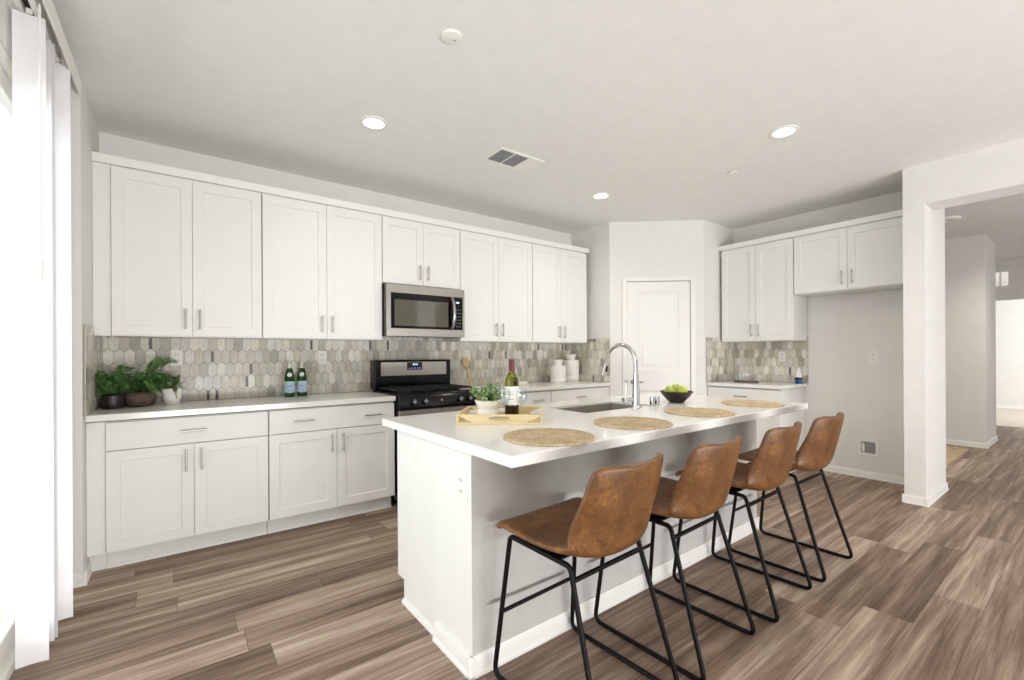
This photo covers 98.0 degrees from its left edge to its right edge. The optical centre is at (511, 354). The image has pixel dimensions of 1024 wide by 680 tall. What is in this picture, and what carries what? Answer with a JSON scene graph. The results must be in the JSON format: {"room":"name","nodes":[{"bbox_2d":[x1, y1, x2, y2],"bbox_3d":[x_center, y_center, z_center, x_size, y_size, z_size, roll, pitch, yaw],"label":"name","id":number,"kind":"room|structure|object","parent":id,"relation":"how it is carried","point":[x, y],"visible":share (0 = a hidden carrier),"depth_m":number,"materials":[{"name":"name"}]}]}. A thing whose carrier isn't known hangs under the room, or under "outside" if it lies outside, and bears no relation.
{"room":"kitchen","nodes":[
{"label":"kitchen","id":0,"kind":"room"},
{"bbox_2d":[0,0,99,573],"bbox_3d":[-0.697,-0.131,0.023,0.232,2.760,7.269,0,0,-37],"label":"wall","id":1,"kind":"structure","parent":0,"point":[84,129],"depth_m":2.42,"materials":[{"name":"paint"}]},
{"bbox_2d":[0,42,14,679],"bbox_3d":[-1.519,0.040,1.050,0.130,2.427,2.494,0,0,-37],"label":"window","id":2,"kind":"structure","parent":1,"relation":"in","point":[7,519],"depth_m":1.98,"materials":[{"name":"white glass"}]},
{"bbox_2d":[6,0,80,669],"bbox_3d":[-1.438,-0.094,1.149,0.130,2.635,2.760,0,0,-37],"label":"vertical blind","id":3,"kind":"object","parent":1,"relation":"attached to","point":[45,75],"visible":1,"depth_m":1.78,"materials":[{"name":"white plastic"}]},
{"bbox_2d":[73,561,91,587],"bbox_3d":[-2.419,1.225,2.465,0.120,0.068,0.188,0,0,-37],"label":"baseboard","id":4,"kind":"structure","parent":1,"relation":"attached to","point":[80,579],"depth_m":2.42,"materials":[{"name":"paint"}]},
{"bbox_2d":[99,393,125,408],"bbox_3d":[-2.539,0.300,2.833,0.128,0.090,0.128,0,0,-37],"label":"pot","id":5,"kind":"object","parent":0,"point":[106,400],"depth_m":2.79,"materials":[{"name":"black ceramic"}]},
{"bbox_2d":[124,391,156,406],"bbox_3d":[-2.479,0.298,2.965,0.180,0.094,0.180,0,0,-37],"label":"pot","id":6,"kind":"object","parent":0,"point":[133,398],"depth_m":2.91,"materials":[{"name":"brown wood"}]},
{"bbox_2d":[161,388,182,404],"bbox_3d":[-2.329,0.289,3.052,0.120,0.110,0.120,0,0,-37],"label":"pot","id":7,"kind":"object","parent":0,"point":[169,395],"depth_m":3.01,"materials":[{"name":"white ceramic"}]},
{"bbox_2d":[99,132,571,421],"bbox_3d":[-1.100,-0.128,4.332,4.740,2.760,0.120,0,0,-37],"label":"wall","id":8,"kind":"structure","parent":0,"point":[109,144],"depth_m":3.74,"materials":[{"name":"paint"}]},
{"bbox_2d":[92,161,261,338],"bbox_3d":[-2.292,-0.651,3.117,0.914,1.071,0.378,0,0,-37],"label":"upper cabinet","id":9,"kind":"object","parent":8,"relation":"attached to","point":[174,257],"visible":0.99,"depth_m":2.97,"materials":[{"name":"paint"}]},
{"bbox_2d":[260,193,381,340],"bbox_3d":[-1.562,-0.655,3.661,0.901,1.071,0.378,0,0,-37],"label":"upper cabinet","id":10,"kind":"object","parent":8,"relation":"attached to","point":[322,264],"visible":0.99,"depth_m":3.51,"materials":[{"name":"paint"}]},
{"bbox_2d":[83,324,609,415],"bbox_3d":[-0.808,0.080,4.052,4.406,0.509,0.674,0,0,-37],"label":"tile backsplash","id":11,"kind":"structure","parent":8,"relation":"attached to","point":[211,368],"depth_m":3.72,"materials":[{"name":"tile"}]},
{"bbox_2d":[170,350,182,365],"bbox_3d":[-2.439,0.025,3.238,0.072,0.116,0.009,0,0,-37],"label":"wall outlet","id":12,"kind":"object","parent":11,"relation":"attached to","point":[176,354],"visible":0.87,"depth_m":3.24,"materials":[{"name":"white plastic"}]},
{"bbox_2d":[318,351,326,363],"bbox_3d":[-1.634,0.029,3.840,0.072,0.116,0.009,0,0,-37],"label":"wall outlet","id":13,"kind":"object","parent":11,"relation":"attached to","point":[322,355],"visible":1,"depth_m":3.84,"materials":[{"name":"white plastic"}]},
{"bbox_2d":[464,350,469,360],"bbox_3d":[-0.471,0.013,4.707,0.072,0.116,0.009,0,0,-37],"label":"wall outlet","id":14,"kind":"object","parent":11,"relation":"attached to","point":[466,352],"visible":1,"depth_m":4.70,"materials":[{"name":"white plastic"}]},
{"bbox_2d":[538,350,542,359],"bbox_3d":[0.337,0.010,5.309,0.072,0.116,0.010,0,0,-37],"label":"light switch","id":15,"kind":"object","parent":11,"relation":"attached to","point":[540,352],"visible":1,"depth_m":5.30,"materials":[{"name":"white plastic"}]},
{"bbox_2d":[381,215,459,289],"bbox_3d":[-0.895,-0.903,4.160,0.762,0.583,0.378,0,0,-37],"label":"upper cabinet","id":16,"kind":"object","parent":8,"relation":"attached to","point":[413,253],"visible":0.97,"depth_m":4.02,"materials":[{"name":"paint"}]},
{"bbox_2d":[382,283,464,338],"bbox_3d":[-0.859,-0.377,4.114,0.756,0.446,0.488,0,0,-37],"label":"microwave","id":17,"kind":"object","parent":16,"relation":"attached to","point":[408,311],"visible":0.98,"depth_m":3.94,"materials":[{"name":"silver metal"}]},
{"bbox_2d":[444,230,531,342],"bbox_3d":[-0.228,-0.663,4.657,0.892,1.071,0.378,0,0,-37],"label":"upper cabinet","id":18,"kind":"object","parent":8,"relation":"attached to","point":[496,272],"visible":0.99,"depth_m":4.52,"materials":[{"name":"paint"}]},
{"bbox_2d":[524,243,586,343],"bbox_3d":[0.466,-0.666,5.174,0.833,1.071,0.378,0,0,-37],"label":"upper cabinet","id":19,"kind":"object","parent":8,"relation":"attached to","point":[559,289],"visible":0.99,"depth_m":5.03,"materials":[{"name":"paint"}]},
{"bbox_2d":[91,151,588,253],"bbox_3d":[-0.925,-1.221,4.156,4.350,0.051,0.358,0,0,-37],"label":"crown molding","id":20,"kind":"structure","parent":19,"relation":"attached to","point":[98,157],"depth_m":3.42,"materials":[{"name":"paint"}]},
{"bbox_2d":[9,426,1023,679],"bbox_3d":[3.797,1.275,3.515,11.680,0.100,7.500,0,0,-37],"label":"floor","id":21,"kind":"structure","parent":0,"point":[935,592],"depth_m":2.18,"materials":[{"name":"wood"}]},
{"bbox_2d":[86,410,267,571],"bbox_3d":[-2.202,0.824,3.005,0.910,0.868,0.658,0,0,-37],"label":"base cabinet","id":22,"kind":"object","parent":21,"relation":"on","point":[158,487],"visible":0.98,"depth_m":2.74,"materials":[{"name":"paint"}]},
{"bbox_2d":[85,391,395,422],"bbox_3d":[-1.849,0.361,3.284,1.814,0.038,0.636,0,0,-37],"label":"countertop","id":23,"kind":"structure","parent":22,"relation":"on","point":[198,407],"depth_m":3.04,"materials":[{"name":"white stone"}]},
{"bbox_2d":[95,364,129,408],"bbox_3d":[-2.501,0.203,2.798,0.160,0.283,0.231,0,0,-37],"label":"potted fern","id":24,"kind":"object","parent":23,"relation":"on","point":[107,399],"visible":0.99,"depth_m":2.78,"materials":[{"name":"plant"}]},
{"bbox_2d":[99,357,185,406],"bbox_3d":[-2.452,0.180,2.977,0.442,0.329,0.359,0,0,-31],"label":"potted fern","id":25,"kind":"object","parent":23,"relation":"on","point":[137,395],"visible":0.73,"depth_m":2.93,"materials":[{"name":"plant"}]},
{"bbox_2d":[144,375,183,404],"bbox_3d":[-2.349,0.239,3.017,0.262,0.210,0.179,0,0,-12],"label":"potted fern","id":26,"kind":"object","parent":23,"relation":"on","point":[172,396],"visible":0.74,"depth_m":3.01,"materials":[{"name":"white ceramic"}]},
{"bbox_2d":[284,362,294,396],"bbox_3d":[-1.781,0.200,3.567,0.078,0.282,0.078,0,0,-37],"label":"water bottle","id":27,"kind":"object","parent":23,"relation":"on","point":[289,379],"visible":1,"depth_m":3.54,"materials":[{"name":"green glass"}]},
{"bbox_2d":[297,361,306,395],"bbox_3d":[-1.717,0.200,3.640,0.078,0.282,0.078,0,0,-37],"label":"water bottle","id":28,"kind":"object","parent":23,"relation":"on","point":[301,376],"visible":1,"depth_m":3.61,"materials":[{"name":"green glass"}]},
{"bbox_2d":[267,401,394,533],"bbox_3d":[-1.476,0.820,3.547,0.897,0.868,0.658,0,0,-37],"label":"base cabinet","id":29,"kind":"object","parent":21,"relation":"on","point":[326,463],"visible":0.94,"depth_m":3.28,"materials":[{"name":"paint"}]},
{"bbox_2d":[370,359,477,501],"bbox_3d":[-0.778,0.651,4.019,0.764,1.197,0.719,0,0,-37],"label":"gas range","id":30,"kind":"object","parent":21,"relation":"on","point":[419,387],"visible":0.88,"depth_m":3.98,"materials":[{"name":"black metal"}]},
{"bbox_2d":[372,388,469,396],"bbox_3d":[-0.797,0.333,4.040,0.754,0.023,0.570,0,0,-37],"label":"cooktop","id":31,"kind":"object","parent":30,"relation":"in","point":[378,390],"depth_m":3.84,"materials":[{"name":"black metal"}]},
{"bbox_2d":[495,390,550,405],"bbox_3d":[-0.129,0.812,4.553,0.898,0.868,0.658,0,0,-37],"label":"base cabinet","id":32,"kind":"object","parent":21,"relation":"on","point":[532,397],"visible":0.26,"depth_m":4.44,"materials":[{"name":"paint"}]},
{"bbox_2d":[465,381,610,392],"bbox_3d":[0.224,0.349,4.831,1.806,0.038,0.636,0,0,-37],"label":"countertop","id":33,"kind":"structure","parent":32,"relation":"on","point":[533,386],"depth_m":4.74,"materials":[{"name":"white stone"}]},
{"bbox_2d":[462,358,471,385],"bbox_3d":[-0.454,0.184,4.628,0.082,0.298,0.128,0,0,-37],"label":"wooden spoon","id":34,"kind":"object","parent":33,"relation":"on","point":[465,361],"visible":0.97,"depth_m":4.64,"materials":[{"name":"brown wood"}]},
{"bbox_2d":[519,381,528,385],"bbox_3d":[0.077,0.310,4.698,0.200,0.042,0.100,0,0,-37],"label":"butter dish","id":35,"kind":"object","parent":33,"relation":"on","point":[521,383],"visible":0.52,"depth_m":4.69,"materials":[{"name":"white ceramic"}]},
{"bbox_2d":[550,357,565,382],"bbox_3d":[0.533,0.181,5.139,0.180,0.295,0.180,0,0,-37],"label":"canister","id":36,"kind":"object","parent":33,"relation":"on","point":[557,372],"visible":1,"depth_m":5.07,"materials":[{"name":"white ceramic"}]},
{"bbox_2d":[563,352,578,381],"bbox_3d":[0.714,0.150,5.398,0.196,0.355,0.196,0,0,-37],"label":"canister","id":37,"kind":"object","parent":33,"relation":"on","point":[572,365],"visible":0.91,"depth_m":5.32,"materials":[{"name":"white ceramic"}]},
{"bbox_2d":[397,419,759,679],"bbox_3d":[0.561,0.808,2.751,2.430,0.870,0.808,0,0,-37],"label":"kitchen island","id":38,"kind":"object","parent":21,"relation":"on","point":[452,550],"visible":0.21,"depth_m":1.97,"materials":[{"name":"paint"}]},
{"bbox_2d":[457,469,466,501],"bbox_3d":[-0.201,0.522,1.771,0.009,0.116,0.072,0,0,-37],"label":"wall outlet","id":39,"kind":"object","parent":38,"relation":"attached to","point":[461,475],"visible":1,"depth_m":1.76,"materials":[{"name":"white plastic"}]},
{"bbox_2d":[459,475,462,484],"bbox_3d":[-0.203,0.500,1.770,0.003,0.030,0.034,0,0,-37],"label":"socket","id":40,"kind":"object","parent":39,"relation":"attached to","point":[460,477],"depth_m":1.77,"materials":[{"name":"white plastic"}]},
{"bbox_2d":[459,486,462,495],"bbox_3d":[-0.203,0.544,1.770,0.003,0.030,0.034,0,0,-37],"label":"socket","id":41,"kind":"object","parent":39,"relation":"attached to","point":[460,488],"depth_m":1.77,"materials":[{"name":"white plastic"}]},
{"bbox_2d":[382,392,807,467],"bbox_3d":[0.635,0.350,2.648,2.462,0.040,1.132,0,0,-37],"label":"island countertop","id":42,"kind":"structure","parent":38,"relation":"on","point":[483,441],"depth_m":2.09,"materials":[{"name":"white stone"}]},
{"bbox_2d":[456,406,542,424],"bbox_3d":[-0.050,0.310,2.282,0.412,0.047,0.345,0,0,4],"label":"serving tray","id":43,"kind":"object","parent":42,"relation":"on","point":[524,417],"visible":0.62,"depth_m":2.12,"materials":[{"name":"brown wood"}]},
{"bbox_2d":[470,381,505,417],"bbox_3d":[-0.135,0.234,2.313,0.230,0.183,0.228,0,0,-37],"label":"potted plant","id":44,"kind":"object","parent":43,"relation":"on","point":[487,402],"visible":0.98,"depth_m":2.28,"materials":[{"name":"green plant"}]},
{"bbox_2d":[505,359,518,413],"bbox_3d":[-0.001,0.175,2.331,0.075,0.300,0.075,0,0,-37],"label":"wine bottle","id":45,"kind":"object","parent":43,"relation":"on","point":[511,381],"visible":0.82,"depth_m":2.30,"materials":[{"name":"green glass"}]},
{"bbox_2d":[503,428,594,446],"bbox_3d":[0.146,0.328,1.782,0.366,0.008,0.366,0,0,-37],"label":"placemat","id":46,"kind":"object","parent":42,"relation":"on","point":[546,437],"visible":1,"depth_m":1.74,"materials":[{"name":"beige wicker"}]},
{"bbox_2d":[560,403,631,412],"bbox_3d":[0.563,0.451,2.837,0.655,0.202,0.380,0,0,-37],"label":"sink","id":47,"kind":"object","parent":42,"relation":"in","point":[611,406],"visible":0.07,"depth_m":3.07,"materials":[{"name":"silver metal"}]},
{"bbox_2d":[601,343,640,408],"bbox_3d":[0.654,0.130,2.789,0.126,0.400,0.305,0,0,-37],"label":"kitchen faucet","id":48,"kind":"object","parent":42,"relation":"on","point":[635,399],"visible":1,"depth_m":2.70,"materials":[{"name":"silver metal"}]},
{"bbox_2d":[593,416,672,429],"bbox_3d":[0.574,0.326,2.126,0.366,0.008,0.366,0,0,-37],"label":"placemat","id":49,"kind":"object","parent":42,"relation":"on","point":[619,422],"visible":1,"depth_m":2.09,"materials":[{"name":"beige wicker"}]},
{"bbox_2d":[649,396,655,405],"bbox_3d":[0.891,0.298,2.829,0.042,0.060,0.041,0,0,-37],"label":"air gap cap","id":50,"kind":"object","parent":42,"relation":"on","point":[652,399],"visible":1,"depth_m":2.81,"materials":[{"name":"silver metal"}]},
{"bbox_2d":[655,396,660,404],"bbox_3d":[0.938,0.298,2.876,0.042,0.060,0.041,0,0,-37],"label":"air gap cap","id":51,"kind":"object","parent":42,"relation":"on","point":[657,398],"visible":0.86,"depth_m":2.86,"materials":[{"name":"silver metal"}]},
{"bbox_2d":[660,390,692,402],"bbox_3d":[1.122,0.289,3.038,0.218,0.076,0.218,0,0,-37],"label":"fruit bowl","id":52,"kind":"object","parent":42,"relation":"on","point":[674,397],"visible":0.9,"depth_m":2.97,"materials":[{"name":"black ceramic"}]},
{"bbox_2d":[664,386,675,391],"bbox_3d":[1.078,0.256,3.037,0.078,0.079,0.076,0,0,8],"label":"apple","id":53,"kind":"object","parent":52,"relation":"in","point":[668,388],"visible":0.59,"depth_m":3.01,"materials":[{"name":"green food"}]},
{"bbox_2d":[671,384,679,389],"bbox_3d":[1.139,0.246,3.094,0.078,0.080,0.076,0,0,43],"label":"apple","id":54,"kind":"object","parent":52,"relation":"in","point":[675,386],"visible":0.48,"depth_m":3.08,"materials":[{"name":"green food"}]},
{"bbox_2d":[676,386,687,391],"bbox_3d":[1.152,0.254,3.015,0.076,0.079,0.078,0,0,-7],"label":"apple","id":55,"kind":"object","parent":52,"relation":"in","point":[681,388],"visible":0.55,"depth_m":2.99,"materials":[{"name":"green food"}]},
{"bbox_2d":[664,407,734,416],"bbox_3d":[1.047,0.323,2.495,0.366,0.008,0.366,0,0,-37],"label":"placemat","id":56,"kind":"object","parent":42,"relation":"on","point":[683,411],"visible":1,"depth_m":2.45,"materials":[{"name":"beige wicker"}]},
{"bbox_2d":[721,400,784,406],"bbox_3d":[1.563,0.320,2.899,0.366,0.008,0.366,0,0,-37],"label":"placemat","id":57,"kind":"object","parent":42,"relation":"on","point":[745,403],"visible":1,"depth_m":2.86,"materials":[{"name":"beige wicker"}]},
{"bbox_2d":[550,386,608,401],"bbox_3d":[0.598,0.808,5.095,0.909,0.868,0.658,0,0,-37],"label":"base cabinet","id":58,"kind":"object","parent":21,"relation":"on","point":[558,395],"visible":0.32,"depth_m":4.83,"materials":[{"name":"paint"}]},
{"bbox_2d":[493,453,679,679],"bbox_3d":[0.270,0.797,1.665,0.474,0.890,0.541,0,0,-40],"label":"bar stool","id":59,"kind":"object","parent":21,"relation":"on","point":[613,513],"visible":1,"depth_m":1.49,"materials":[{"name":"brown leather"}]},
{"bbox_2d":[594,435,755,679],"bbox_3d":[0.722,0.794,2.002,0.474,0.890,0.541,0,0,-40],"label":"bar stool","id":60,"kind":"object","parent":21,"relation":"on","point":[703,486],"visible":0.73,"depth_m":1.79,"materials":[{"name":"brown leather"}]},
{"bbox_2d":[672,421,811,622],"bbox_3d":[1.219,0.792,2.374,0.474,0.890,0.541,0,0,-40],"label":"bar stool","id":61,"kind":"object","parent":21,"relation":"on","point":[771,465],"visible":0.74,"depth_m":2.15,"materials":[{"name":"brown leather"}]},
{"bbox_2d":[708,386,804,472],"bbox_3d":[2.696,0.797,4.952,0.652,0.868,0.763,0,0,-37],"label":"base cabinet","id":62,"kind":"object","parent":21,"relation":"on","point":[794,394],"visible":0.27,"depth_m":4.66,"materials":[{"name":"paint"}]},
{"bbox_2d":[708,380,806,389],"bbox_3d":[2.709,0.336,4.945,0.621,0.038,0.784,0,0,-37],"label":"countertop","id":63,"kind":"structure","parent":62,"relation":"on","point":[761,384],"depth_m":4.77,"materials":[{"name":"white stone"}]},
{"bbox_2d":[734,373,758,382],"bbox_3d":[2.648,0.267,5.032,0.240,0.100,0.090,0,0,39],"label":"card holder","id":64,"kind":"object","parent":63,"relation":"on","point":[742,377],"visible":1,"depth_m":5.01,"materials":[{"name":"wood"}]},
{"bbox_2d":[795,368,802,383],"bbox_3d":[3.089,0.234,4.800,0.053,0.162,0.085,0,0,-14],"label":"soap bottle","id":65,"kind":"object","parent":63,"relation":"on","point":[798,376],"visible":1,"depth_m":4.78,"materials":[{"name":"white plastic"}]},
{"bbox_2d":[728,412,852,581],"bbox_3d":[1.698,0.789,2.731,0.474,0.890,0.541,0,0,-38],"label":"bar stool","id":66,"kind":"object","parent":21,"relation":"on","point":[818,448],"visible":0.75,"depth_m":2.51,"materials":[{"name":"brown leather"}]},
{"bbox_2d":[946,446,969,465],"bbox_3d":[4.972,1.212,5.552,1.500,0.011,0.840,0,0,-37],"label":"rug","id":67,"kind":"object","parent":21,"relation":"on","point":[952,453],"visible":0.24,"depth_m":5.43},
{"bbox_2d":[52,0,1023,282],"bbox_3d":[5.393,-1.593,4.717,15.700,0.100,7.500,0,0,-37],"label":"ceiling","id":68,"kind":"structure","parent":0,"point":[650,105],"depth_m":2.59,"materials":[{"name":"paint"}]},
{"bbox_2d":[359,115,387,129],"bbox_3d":[-0.901,-1.506,2.902,0.176,0.008,0.176,0,0,-37],"label":"recessed light","id":69,"kind":"object","parent":68,"relation":"in","point":[372,122],"visible":1,"depth_m":2.90,"materials":[{"name":"paint"}]},
{"bbox_2d":[441,29,461,44],"bbox_3d":[-0.286,-1.506,2.120,0.100,0.014,0.100,0,0,-37],"label":"smoke detector","id":70,"kind":"object","parent":68,"relation":"attached to","point":[449,36],"visible":1,"depth_m":2.11,"materials":[{"name":"white plastic"}]},
{"bbox_2d":[483,147,544,172],"bbox_3d":[0.018,-1.510,3.472,0.425,0.008,0.245,0,0,-37],"label":"ceiling vent","id":71,"kind":"object","parent":68,"relation":"in","point":[503,156],"visible":1,"depth_m":3.46,"materials":[{"name":"white plastic"}]},
{"bbox_2d":[592,192,609,198],"bbox_3d":[0.851,-1.515,4.266,0.176,0.008,0.176,0,0,-37],"label":"recessed light","id":72,"kind":"object","parent":68,"relation":"in","point":[601,195],"visible":1,"depth_m":4.25,"materials":[{"name":"paint"}]},
{"bbox_2d":[728,170,738,174],"bbox_3d":[1.852,-1.519,3.728,0.086,0.010,0.086,0,0,-37],"label":"sprinkler cover","id":73,"kind":"object","parent":68,"relation":"attached to","point":[732,172],"visible":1,"depth_m":3.71,"materials":[{"name":"white plastic"}]},
{"bbox_2d":[769,125,798,137],"bbox_3d":[1.860,-1.520,3.047,0.176,0.008,0.176,0,0,-37],"label":"recessed light","id":74,"kind":"object","parent":68,"relation":"in","point":[787,130],"visible":1,"depth_m":3.04,"materials":[{"name":"paint"}]},
{"bbox_2d":[945,215,961,222],"bbox_3d":[4.953,-1.526,5.056,0.220,0.030,0.220,0,0,-37],"label":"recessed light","id":75,"kind":"object","parent":68,"relation":"in","point":[957,217],"visible":0.7,"depth_m":4.98,"materials":[{"name":"white plastic"}]},
{"bbox_2d":[571,223,609,396],"bbox_3d":[0.984,-0.140,5.419,0.100,2.760,0.629,0,0,-37],"label":"wall","id":76,"kind":"structure","parent":0,"point":[596,239],"depth_m":5.29,"materials":[{"name":"paint"}]},
{"bbox_2d":[609,220,703,396],"bbox_3d":[1.661,-0.143,5.148,1.054,2.760,0.100,0,0,4],"label":"wall","id":77,"kind":"structure","parent":0,"point":[644,248],"depth_m":5.10,"materials":[{"name":"paint"}]},
{"bbox_2d":[622,276,695,394],"bbox_3d":[1.680,0.174,5.097,0.822,2.125,0.109,0,0,4],"label":"door","id":78,"kind":"structure","parent":77,"relation":"in","point":[655,315],"depth_m":5.10,"materials":[{"name":"paint"}]},
{"bbox_2d":[704,220,733,395],"bbox_3d":[2.463,-0.148,5.330,0.775,2.760,0.100,0,0,-37],"label":"wall","id":79,"kind":"structure","parent":0,"point":[715,235],"depth_m":5.18,"materials":[{"name":"paint"}]},
{"bbox_2d":[795,377,802,383],"bbox_3d":[3.089,0.282,4.800,0.052,0.065,0.084,0,0,-9],"label":"label","id":80,"kind":"object","parent":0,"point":[799,380],"depth_m":4.77,"materials":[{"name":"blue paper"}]},
{"bbox_2d":[733,191,903,476],"bbox_3d":[3.280,-0.152,4.799,0.100,2.760,1.728,0,0,-37],"label":"wall","id":81,"kind":"structure","parent":0,"point":[842,329],"depth_m":4.48,"materials":[{"name":"paint"}]},
{"bbox_2d":[706,336,807,382],"bbox_3d":[2.709,0.061,4.949,0.636,0.509,0.802,0,0,-37],"label":"tile backsplash","id":82,"kind":"structure","parent":81,"relation":"attached to","point":[724,360],"depth_m":5.16,"materials":[{"name":"tile"}]},
{"bbox_2d":[779,351,785,361],"bbox_3d":[3.040,0.024,5.014,0.009,0.116,0.072,0,0,-37],"label":"wall outlet","id":83,"kind":"object","parent":82,"relation":"attached to","point":[782,354],"visible":1,"depth_m":5.01,"materials":[{"name":"white plastic"}]},
{"bbox_2d":[722,237,806,341],"bbox_3d":[2.807,-0.679,5.009,0.376,1.071,0.763,0,0,-37],"label":"upper cabinet","id":84,"kind":"object","parent":81,"relation":"attached to","point":[760,303],"visible":0.99,"depth_m":4.87,"materials":[{"name":"paint"}]},
{"bbox_2d":[794,216,902,296],"bbox_3d":[3.312,-0.917,4.330,0.376,0.600,0.923,0,0,-37],"label":"upper cabinet","id":85,"kind":"object","parent":81,"relation":"attached to","point":[865,257],"visible":0.94,"depth_m":4.22,"materials":[{"name":"paint"}]},
{"bbox_2d":[718,209,902,251],"bbox_3d":[2.962,-1.242,4.567,0.054,0.051,1.722,0,0,-37],"label":"crown molding","id":86,"kind":"structure","parent":85,"relation":"attached to","point":[898,213],"depth_m":4.43,"materials":[{"name":"paint"}]},
{"bbox_2d":[823,465,903,484],"bbox_3d":[3.481,1.193,4.442,0.018,0.068,0.925,0,0,-37],"label":"baseboard","id":87,"kind":"structure","parent":81,"relation":"attached to","point":[830,468],"depth_m":4.41,"materials":[{"name":"paint"}]},
{"bbox_2d":[858,438,878,457],"bbox_3d":[3.517,0.922,4.398,0.016,0.170,0.170,0,0,-37],"label":"box","id":88,"kind":"object","parent":81,"relation":"attached to","point":[866,447],"visible":1,"depth_m":4.39,"materials":[{"name":"white plastic"}]},
{"bbox_2d":[869,351,877,362],"bbox_3d":[3.539,0.027,4.363,0.009,0.116,0.072,0,0,-37],"label":"wall outlet","id":89,"kind":"object","parent":81,"relation":"attached to","point":[873,355],"visible":1,"depth_m":4.36,"materials":[{"name":"white plastic"}]},
{"bbox_2d":[902,139,1023,497],"bbox_3d":[4.810,-0.160,2.230,0.742,2.760,4.220,0,0,-37],"label":"wall","id":90,"kind":"structure","parent":0,"point":[997,171],"depth_m":3.64,"materials":[{"name":"paint"}]},
{"bbox_2d":[902,482,948,507],"bbox_3d":[3.590,1.192,3.859,0.760,0.068,0.165,0,0,-37],"label":"baseboard","id":91,"kind":"structure","parent":90,"relation":"attached to","point":[920,501],"depth_m":3.67,"materials":[{"name":"paint"}]},
{"bbox_2d":[941,370,943,382],"bbox_3d":[3.803,0.195,3.935,0.072,0.116,0.010,0,0,-37],"label":"light switch","id":92,"kind":"object","parent":90,"relation":"attached to","point":[942,373],"visible":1,"depth_m":3.92,"materials":[{"name":"white plastic"}]},
{"bbox_2d":[945,234,995,442],"bbox_3d":[5.472,-0.164,7.297,0.900,2.760,3.250,0,0,-37],"label":"wall","id":93,"kind":"structure","parent":0,"point":[970,289],"depth_m":5.88,"materials":[{"name":"paint"}]},
{"bbox_2d":[946,435,997,448],"bbox_3d":[5.956,1.180,6.643,0.918,0.068,1.668,0,0,-37],"label":"baseboard","id":94,"kind":"structure","parent":93,"relation":"attached to","point":[993,440],"depth_m":5.87,"materials":[{"name":"paint"}]},
{"bbox_2d":[995,282,1023,406],"bbox_3d":[11.341,-0.196,9.088,0.150,2.760,7.400,0,0,-37],"label":"wall","id":95,"kind":"structure","parent":0,"point":[1009,313],"depth_m":9.67,"materials":[{"name":"paint"}]},
{"bbox_2d":[996,405,1023,408],"bbox_3d":[11.490,1.150,8.757,0.018,0.068,6.700,0,0,-37],"label":"baseboard","id":96,"kind":"structure","parent":95,"relation":"attached to","point":[997,406],"depth_m":9.66,"materials":[{"name":"paint"}]},
{"bbox_2d":[995,258,1023,300],"bbox_3d":[8.703,-0.181,6.745,0.120,2.760,6.800,0,0,-37],"label":"wall","id":97,"kind":"structure","parent":0,"point":[1016,292],"depth_m":7.29,"materials":[{"name":"paint"}]},
{"bbox_2d":[995,269,1011,288],"bbox_3d":[8.040,-1.248,7.534,0.050,0.300,0.550,0,0,-37],"label":"window","id":98,"kind":"structure","parent":97,"relation":"in","point":[1009,271],"depth_m":7.34,"materials":[{"name":"paint"}]},
{"bbox_2d":[996,408,1023,427],"bbox_3d":[10.089,1.238,8.210,4.020,0.106,7.500,0,0,-37],"label":"floor","id":99,"kind":"structure","parent":0,"point":[1006,417],"depth_m":8.36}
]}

